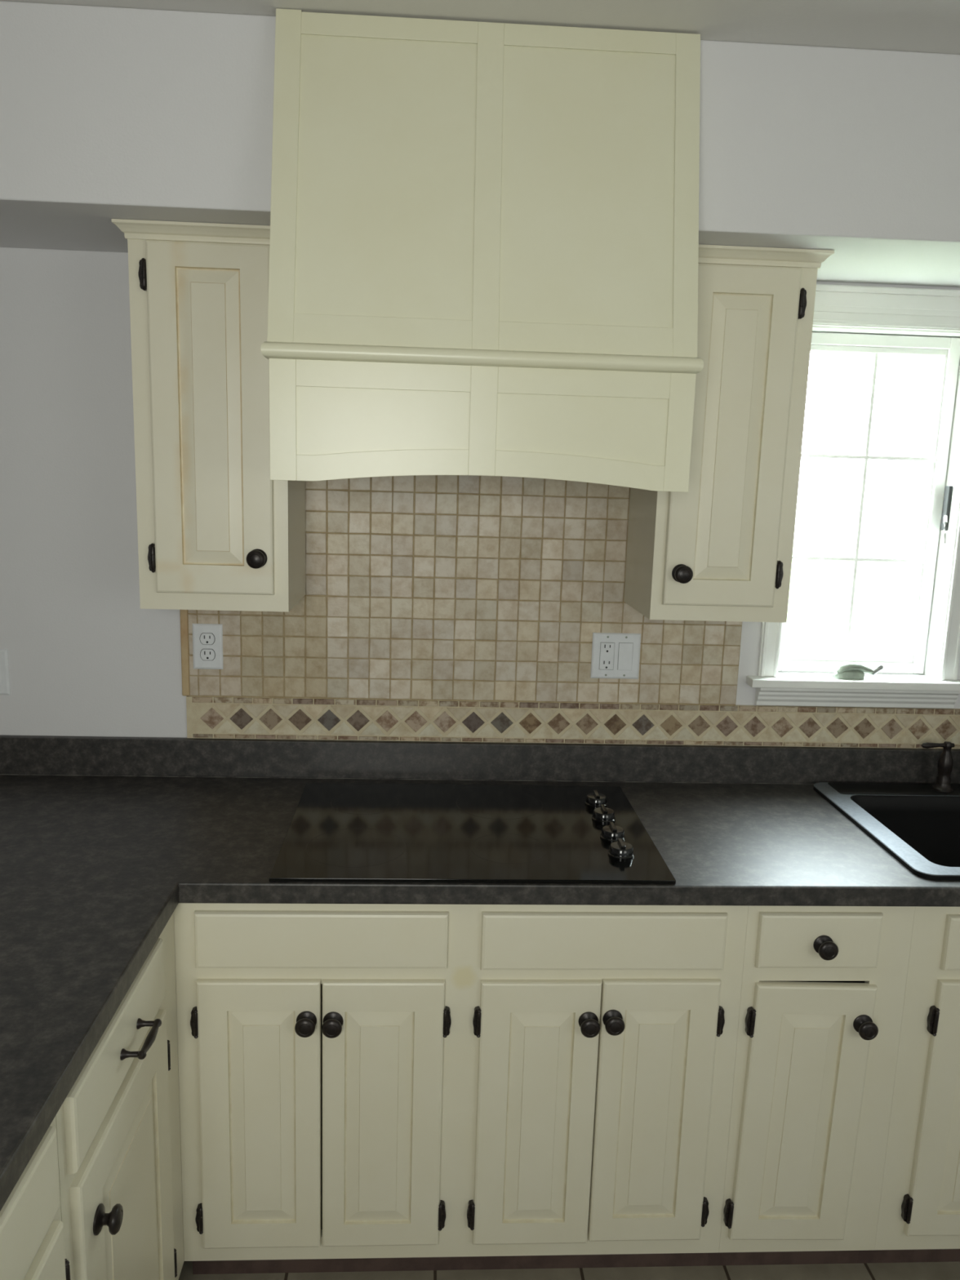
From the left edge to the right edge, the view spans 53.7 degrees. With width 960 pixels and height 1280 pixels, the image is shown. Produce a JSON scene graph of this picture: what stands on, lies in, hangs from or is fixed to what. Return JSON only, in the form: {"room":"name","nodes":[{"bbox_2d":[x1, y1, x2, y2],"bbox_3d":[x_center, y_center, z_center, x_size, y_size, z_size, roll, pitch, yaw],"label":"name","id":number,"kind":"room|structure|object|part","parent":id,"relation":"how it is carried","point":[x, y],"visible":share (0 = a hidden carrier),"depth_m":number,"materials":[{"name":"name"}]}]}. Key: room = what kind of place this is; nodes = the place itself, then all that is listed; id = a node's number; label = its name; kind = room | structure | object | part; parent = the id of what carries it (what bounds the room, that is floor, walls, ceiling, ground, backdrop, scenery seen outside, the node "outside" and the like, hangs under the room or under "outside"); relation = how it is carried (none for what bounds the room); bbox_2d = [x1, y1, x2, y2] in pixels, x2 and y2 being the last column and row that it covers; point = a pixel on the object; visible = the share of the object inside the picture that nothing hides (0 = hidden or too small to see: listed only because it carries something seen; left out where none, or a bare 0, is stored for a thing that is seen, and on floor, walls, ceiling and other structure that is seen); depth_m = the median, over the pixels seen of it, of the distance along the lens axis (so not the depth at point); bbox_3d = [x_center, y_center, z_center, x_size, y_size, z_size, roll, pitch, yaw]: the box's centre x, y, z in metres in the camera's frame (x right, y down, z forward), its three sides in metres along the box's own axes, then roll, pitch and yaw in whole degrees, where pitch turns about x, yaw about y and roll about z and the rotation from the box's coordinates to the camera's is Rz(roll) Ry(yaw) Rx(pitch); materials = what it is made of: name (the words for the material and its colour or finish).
{"room":"kitchen","nodes":[
{"label":"kitchen","id":0,"kind":"room"},
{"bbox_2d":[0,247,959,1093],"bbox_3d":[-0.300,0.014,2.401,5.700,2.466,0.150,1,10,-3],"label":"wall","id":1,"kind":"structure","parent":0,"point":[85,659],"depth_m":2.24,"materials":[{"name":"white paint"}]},
{"bbox_2d":[0,648,10,694],"bbox_3d":[-1.172,0.077,2.287,0.068,0.112,0.007,1,10,-3],"label":"wall plate","id":2,"kind":"object","parent":1,"relation":"attached to","point":[5,689],"visible":1,"depth_m":2.29,"materials":[{"name":"white plastic"}]},
{"bbox_2d":[111,218,306,612],"bbox_3d":[-0.566,-0.461,2.052,0.331,0.765,0.338,1,10,-3],"label":"upper cabinet","id":3,"kind":"object","parent":1,"relation":"attached to","point":[215,532],"visible":0.98,"depth_m":1.92,"materials":[{"name":"beige paint"}]},
{"bbox_3d":[-0.555,-0.824,1.998,0.331,0.031,0.313,1,10,-3],"label":"crown moulding","id":4,"kind":"part","parent":3,"relation":"part of","materials":[{"name":"beige paint"}]},
{"bbox_3d":[-0.544,-0.439,1.927,0.242,0.694,0.018,1,10,-3],"label":"door","id":5,"kind":"part","parent":3,"relation":"part of","materials":[{"name":"beige paint"}]},
{"bbox_3d":[-0.461,-0.167,1.955,0.039,0.039,0.033,1,10,-3],"label":"knob","id":6,"kind":"part","parent":3,"relation":"part of","materials":[{"name":"brown metal"}]},
{"bbox_2d":[260,8,703,492],"bbox_3d":[0.000,-0.725,1.900,0.773,0.813,0.574,1,10,-3],"label":"range hood","id":7,"kind":"object","parent":1,"relation":"attached to","point":[484,240],"visible":1,"depth_m":1.68,"materials":[{"name":"beige paint"}]},
{"bbox_3d":[0.002,-0.517,1.784,0.773,0.028,0.272,1,10,-3],"label":"bead moulding","id":8,"kind":"part","parent":7,"relation":"part of","materials":[{"name":"beige paint"}]},
{"bbox_3d":[0.006,-0.387,1.688,0.754,0.224,0.003,1,10,-3],"label":"apron frame","id":9,"kind":"part","parent":7,"relation":"part of","materials":[{"name":"beige paint"}]},
{"bbox_3d":[0.013,-0.804,1.682,0.753,0.576,0.140,1,10,-3],"label":"panel","id":10,"kind":"part","parent":7,"relation":"part of","materials":[{"name":"beige paint"}]},
{"bbox_2d":[179,475,959,748],"bbox_3d":[0.609,-0.089,2.347,2.663,0.726,0.010,1,10,-3],"label":"tile backsplash","id":11,"kind":"structure","parent":1,"relation":"attached to","point":[442,608],"depth_m":2.33,"materials":[{"name":"tile"}]},
{"bbox_2d":[191,623,223,669],"bbox_3d":[-0.659,0.016,2.293,0.072,0.112,0.008,1,10,-3],"label":"wall outlet","id":12,"kind":"object","parent":11,"relation":"attached to","point":[207,638],"visible":1,"depth_m":2.29,"materials":[{"name":"white plastic"}]},
{"bbox_2d":[200,632,214,644],"bbox_3d":[-0.658,-0.003,2.288,0.037,0.029,0.001,1,10,-3],"label":"receptacle","id":13,"kind":"object","parent":12,"relation":"attached to","point":[206,638],"depth_m":2.29,"materials":[{"name":"white plastic"}]},
{"bbox_2d":[200,648,215,660],"bbox_3d":[-0.659,0.036,2.295,0.037,0.029,0.001,1,10,-3],"label":"receptacle","id":14,"kind":"object","parent":12,"relation":"attached to","point":[205,654],"depth_m":2.29,"materials":[{"name":"white plastic"}]},
{"bbox_2d":[590,632,640,679],"bbox_3d":[0.337,0.040,2.349,0.120,0.115,0.009,1,10,-3],"label":"outlet","id":15,"kind":"object","parent":11,"relation":"attached to","point":[614,655],"visible":1,"depth_m":2.35,"materials":[{"name":"white plastic"}]},
{"bbox_2d":[599,642,614,669],"bbox_3d":[0.314,0.040,2.345,0.034,0.067,0.002,1,10,-3],"label":"receptacle","id":16,"kind":"object","parent":15,"relation":"attached to","point":[606,650],"depth_m":2.34,"materials":[{"name":"white plastic"}]},
{"bbox_2d":[617,643,632,670],"bbox_3d":[0.360,0.041,2.347,0.034,0.067,0.004,1,10,-3],"label":"rocker switch","id":17,"kind":"object","parent":15,"relation":"attached to","point":[624,650],"depth_m":2.35,"materials":[{"name":"white plastic"}]},
{"bbox_2d":[623,244,834,622],"bbox_3d":[0.534,-0.439,2.112,0.324,0.765,0.338,1,10,-3],"label":"upper cabinet","id":18,"kind":"object","parent":1,"relation":"attached to","point":[720,549],"visible":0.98,"depth_m":1.99,"materials":[{"name":"beige paint"}]},
{"bbox_3d":[0.429,-0.140,2.006,0.039,0.039,0.033,1,10,-3],"label":"knob","id":19,"kind":"part","parent":18,"relation":"part of","materials":[{"name":"brown metal"}]},
{"bbox_3d":[0.523,-0.417,1.987,0.242,0.696,0.018,1,10,-3],"label":"door","id":20,"kind":"part","parent":18,"relation":"part of","materials":[{"name":"beige paint"}]},
{"bbox_3d":[0.544,-0.802,2.059,0.324,0.031,0.313,1,10,-3],"label":"crown moulding","id":21,"kind":"part","parent":18,"relation":"part of","materials":[{"name":"beige paint"}]},
{"bbox_2d":[746,284,959,708],"bbox_3d":[0.964,-0.340,2.376,0.567,1.013,0.200,1,10,-3],"label":"window","id":22,"kind":"structure","parent":1,"relation":"in","point":[858,319],"depth_m":2.37,"materials":[{"name":"white paint"}]},
{"bbox_3d":[0.735,-0.325,2.307,0.050,0.848,0.019,1,10,-3],"label":"casing","id":23,"kind":"part","parent":22,"relation":"part of","materials":[{"name":"white paint"}]},
{"bbox_3d":[0.943,0.072,2.382,0.096,0.031,0.022,1,10,-3],"label":"crank arm","id":24,"kind":"part","parent":22,"relation":"part of","materials":[{"name":"grey paint"}]},
{"bbox_2d":[791,353,937,649],"bbox_3d":[0.969,-0.338,2.387,0.351,0.740,0.016,1,10,-3],"label":"grille","id":25,"kind":"object","parent":22,"relation":"attached to","point":[928,544],"depth_m":2.41,"materials":[{"name":"white paint"}]},
{"bbox_3d":[0.962,-0.332,2.396,0.405,0.840,0.036,1,10,-3],"label":"sash","id":26,"kind":"part","parent":22,"relation":"part of","materials":[{"name":"white paint"}]},
{"bbox_3d":[0.996,0.075,2.379,0.028,0.030,0.015,6,11,24],"label":"crank knob","id":27,"kind":"part","parent":22,"relation":"part of","materials":[{"name":"grey metal"}]},
{"bbox_3d":[0.980,-0.783,2.236,0.513,0.092,0.019,1,10,-3],"label":"head casing","id":28,"kind":"part","parent":22,"relation":"part of","materials":[{"name":"white paint"}]},
{"bbox_3d":[1.154,-0.274,2.353,0.013,0.069,0.035,7,11,26],"label":"lock lever","id":29,"kind":"part","parent":22,"relation":"part of","materials":[{"name":"white paint"}]},
{"bbox_3d":[1.198,-0.316,2.332,0.050,0.848,0.019,1,10,-3],"label":"casing","id":30,"kind":"part","parent":22,"relation":"part of","materials":[{"name":"white paint"}]},
{"bbox_2d":[0,0,959,287],"bbox_3d":[-0.254,-0.986,1.932,5.700,0.329,0.418,1,10,-3],"label":"wall","id":31,"kind":"structure","parent":0,"point":[107,113],"depth_m":1.75,"materials":[{"name":"white paint"}]},
{"bbox_2d":[0,0,959,54],"bbox_3d":[-0.183,-0.961,0.652,5.900,0.080,3.250,1,10,-3],"label":"ceiling","id":32,"kind":"structure","parent":0,"point":[927,26],"depth_m":1.66,"materials":[{"name":"white paint"}]},
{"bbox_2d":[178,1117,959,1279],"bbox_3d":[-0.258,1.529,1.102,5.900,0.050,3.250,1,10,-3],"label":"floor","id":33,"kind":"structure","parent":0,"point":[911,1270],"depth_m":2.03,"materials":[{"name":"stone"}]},
{"bbox_2d":[0,1116,70,1279],"bbox_3d":[-0.817,1.063,0.993,0.653,0.873,0.580,1,10,-3],"label":"base cabinet","id":34,"kind":"object","parent":33,"relation":"on","point":[32,1246],"visible":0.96,"depth_m":1.14,"materials":[{"name":"beige paint"}]},
{"bbox_3d":[-0.539,1.081,1.014,0.018,0.586,0.522,1,10,-3],"label":"door","id":35,"kind":"part","parent":34,"relation":"part of","materials":[{"name":"beige paint"}]},
{"bbox_3d":[-0.552,1.024,1.000,0.019,0.782,0.580,1,10,-3],"label":"frame","id":36,"kind":"part","parent":34,"relation":"part of","materials":[{"name":"beige paint"}]},
{"bbox_2d":[55,911,184,1279],"bbox_3d":[-0.846,0.960,1.559,0.653,0.873,0.569,1,10,-3],"label":"base cabinet","id":37,"kind":"object","parent":33,"relation":"on","point":[118,1124],"visible":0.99,"depth_m":1.49,"materials":[{"name":"beige paint"}]},
{"bbox_3d":[-0.526,0.823,1.348,0.033,0.039,0.039,1,10,-3],"label":"knob","id":38,"kind":"part","parent":37,"relation":"part of","materials":[{"name":"brown metal"}]},
{"bbox_3d":[-0.552,0.618,1.465,0.014,0.114,0.428,1,10,-3],"label":"drawer","id":39,"kind":"part","parent":37,"relation":"part of","materials":[{"name":"beige paint"}]},
{"bbox_3d":[-0.566,0.986,1.536,0.018,0.586,0.426,1,10,-3],"label":"door","id":40,"kind":"part","parent":37,"relation":"part of","materials":[{"name":"beige paint"}]},
{"bbox_3d":[-0.527,0.623,1.482,0.038,0.017,0.098,1,10,-3],"label":"pull handle","id":41,"kind":"part","parent":37,"relation":"part of","materials":[{"name":"brown metal"}]},
{"bbox_2d":[173,902,748,1274],"bbox_3d":[-0.053,0.877,2.149,1.097,0.873,0.632,1,10,-3],"label":"base cabinet","id":42,"kind":"object","parent":33,"relation":"on","point":[363,1087],"visible":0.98,"depth_m":1.86,"materials":[{"name":"beige paint"}]},
{"bbox_3d":[-0.430,0.934,1.861,0.234,0.582,0.018,1,10,-3],"label":"door","id":43,"kind":"part","parent":42,"relation":"part of","materials":[{"name":"beige paint"}]},
{"bbox_3d":[-0.332,0.732,1.803,0.039,0.039,0.033,1,10,-3],"label":"knob","id":44,"kind":"part","parent":42,"relation":"part of","materials":[{"name":"brown metal"}]},
{"bbox_3d":[-0.299,0.569,1.799,0.476,0.114,0.014,1,10,-3],"label":"false drawer","id":45,"kind":"part","parent":42,"relation":"part of","materials":[{"name":"beige paint"}]},
{"bbox_3d":[-0.281,0.735,1.806,0.039,0.039,0.033,1,10,-3],"label":"knob","id":46,"kind":"part","parent":42,"relation":"part of","materials":[{"name":"brown metal"}]},
{"bbox_3d":[-0.193,0.939,1.874,0.235,0.580,0.018,1,10,-3],"label":"door","id":47,"kind":"part","parent":42,"relation":"part of","materials":[{"name":"beige paint"}]},
{"bbox_2d":[0,735,959,1211],"bbox_3d":[0.370,0.489,1.530,3.140,0.135,1.800,1,10,-3],"label":"countertop","id":48,"kind":"structure","parent":42,"relation":"on","point":[102,838],"depth_m":1.97,"materials":[{"name":"laminate"}]},
{"bbox_2d":[269,782,675,884],"bbox_3d":[-0.023,0.392,2.052,0.768,0.034,0.544,1,10,-3],"label":"cooktop","id":49,"kind":"object","parent":48,"relation":"in","point":[337,832],"visible":1,"depth_m":1.99,"materials":[{"name":"black glass"}]},
{"bbox_3d":[0.271,0.372,2.211,0.053,0.020,0.053,1,10,-3],"label":"control knob","id":50,"kind":"part","parent":49,"relation":"part of","materials":[{"name":"black plastic"}]},
{"bbox_3d":[0.276,0.390,2.115,0.053,0.020,0.053,1,10,-3],"label":"control knob","id":51,"kind":"part","parent":49,"relation":"part of","materials":[{"name":"black plastic"}]},
{"bbox_3d":[0.282,0.409,2.009,0.053,0.020,0.053,1,10,-3],"label":"control knob","id":52,"kind":"part","parent":49,"relation":"part of","materials":[{"name":"black plastic"}]},
{"bbox_3d":[0.286,0.425,1.921,0.053,0.020,0.053,1,10,-3],"label":"control knob","id":53,"kind":"part","parent":49,"relation":"part of","materials":[{"name":"black plastic"}]},
{"bbox_2d":[813,782,959,879],"bbox_3d":[1.265,0.523,2.178,0.836,0.215,0.560,1,10,-3],"label":"sink","id":54,"kind":"object","parent":48,"relation":"in","point":[917,824],"visible":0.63,"depth_m":2.33,"materials":[{"name":"black"}]},
{"bbox_2d":[850,795,959,866],"bbox_3d":[1.267,0.530,2.150,0.736,0.212,0.429,1,10,-3],"label":"basin","id":55,"kind":"object","parent":54,"relation":"in","point":[927,826],"depth_m":2.33,"materials":[{"name":"black metal"}]},
{"bbox_2d":[921,741,955,792],"bbox_3d":[1.260,0.273,2.365,0.234,0.211,0.236,11,14,41],"label":"faucet","id":56,"kind":"object","parent":48,"relation":"on","point":[945,762],"visible":1,"depth_m":2.36,"materials":[{"name":"brown metal"}]},
{"bbox_3d":[1.138,0.263,2.357,0.084,0.015,0.015,1,10,-3],"label":"lever","id":57,"kind":"part","parent":56,"relation":"part of","materials":[{"name":"brown metal"}]},
{"bbox_3d":[1.161,0.313,2.367,0.048,0.124,0.048,1,10,-3],"label":"handle","id":58,"kind":"part","parent":56,"relation":"part of","materials":[{"name":"brown metal"}]},
{"bbox_3d":[0.111,0.946,1.891,0.235,0.580,0.018,1,10,-3],"label":"door","id":59,"kind":"part","parent":42,"relation":"part of","materials":[{"name":"beige paint"}]},
{"bbox_3d":[0.212,0.746,1.833,0.039,0.039,0.033,1,10,-3],"label":"knob","id":60,"kind":"part","parent":42,"relation":"part of","materials":[{"name":"brown metal"}]},
{"bbox_3d":[0.239,0.582,1.829,0.475,0.116,0.014,1,10,-3],"label":"false drawer","id":61,"kind":"part","parent":42,"relation":"part of","materials":[{"name":"beige paint"}]},
{"bbox_3d":[0.260,0.742,1.835,0.039,0.039,0.033,1,10,-3],"label":"knob","id":62,"kind":"part","parent":42,"relation":"part of","materials":[{"name":"brown metal"}]},
{"bbox_3d":[0.347,0.948,1.903,0.232,0.578,0.018,1,10,-3],"label":"door","id":63,"kind":"part","parent":42,"relation":"part of","materials":[{"name":"beige paint"}]},
{"bbox_2d":[706,906,915,1266],"bbox_3d":[0.660,0.892,2.188,0.332,0.873,0.632,1,10,-3],"label":"base cabinet","id":64,"kind":"object","parent":33,"relation":"on","point":[823,988],"visible":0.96,"depth_m":1.90,"materials":[{"name":"beige paint"}]},
{"bbox_3d":[0.650,0.961,1.921,0.242,0.572,0.018,2,10,-3],"label":"door","id":65,"kind":"part","parent":64,"relation":"part of","materials":[{"name":"beige paint"}]},
{"bbox_3d":[0.662,0.587,1.852,0.242,0.114,0.014,1,10,-3],"label":"drawer","id":66,"kind":"part","parent":64,"relation":"part of","materials":[{"name":"beige paint"}]},
{"bbox_3d":[0.668,0.595,1.829,0.039,0.039,0.033,1,10,-3],"label":"knob","id":67,"kind":"part","parent":64,"relation":"part of","materials":[{"name":"brown metal"}]},
{"bbox_3d":[0.760,0.764,1.865,0.039,0.039,0.033,2,10,-3],"label":"knob","id":68,"kind":"part","parent":64,"relation":"part of","materials":[{"name":"brown metal"}]},
{"bbox_2d":[857,906,959,1263],"bbox_3d":[1.265,0.904,2.222,0.880,0.873,0.632,1,10,-3],"label":"base cabinet","id":69,"kind":"object","parent":33,"relation":"on","point":[918,1220],"visible":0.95,"depth_m":1.93,"materials":[{"name":"beige paint"}]},
{"bbox_3d":[1.091,0.965,1.945,0.382,0.576,0.018,2,10,-3],"label":"door","id":70,"kind":"part","parent":69,"relation":"part of","materials":[{"name":"beige paint"}]},
{"bbox_3d":[1.298,0.604,1.888,0.767,0.115,0.014,1,10,-3],"label":"false drawer","id":71,"kind":"part","parent":69,"relation":"part of","materials":[{"name":"beige paint"}]}
]}

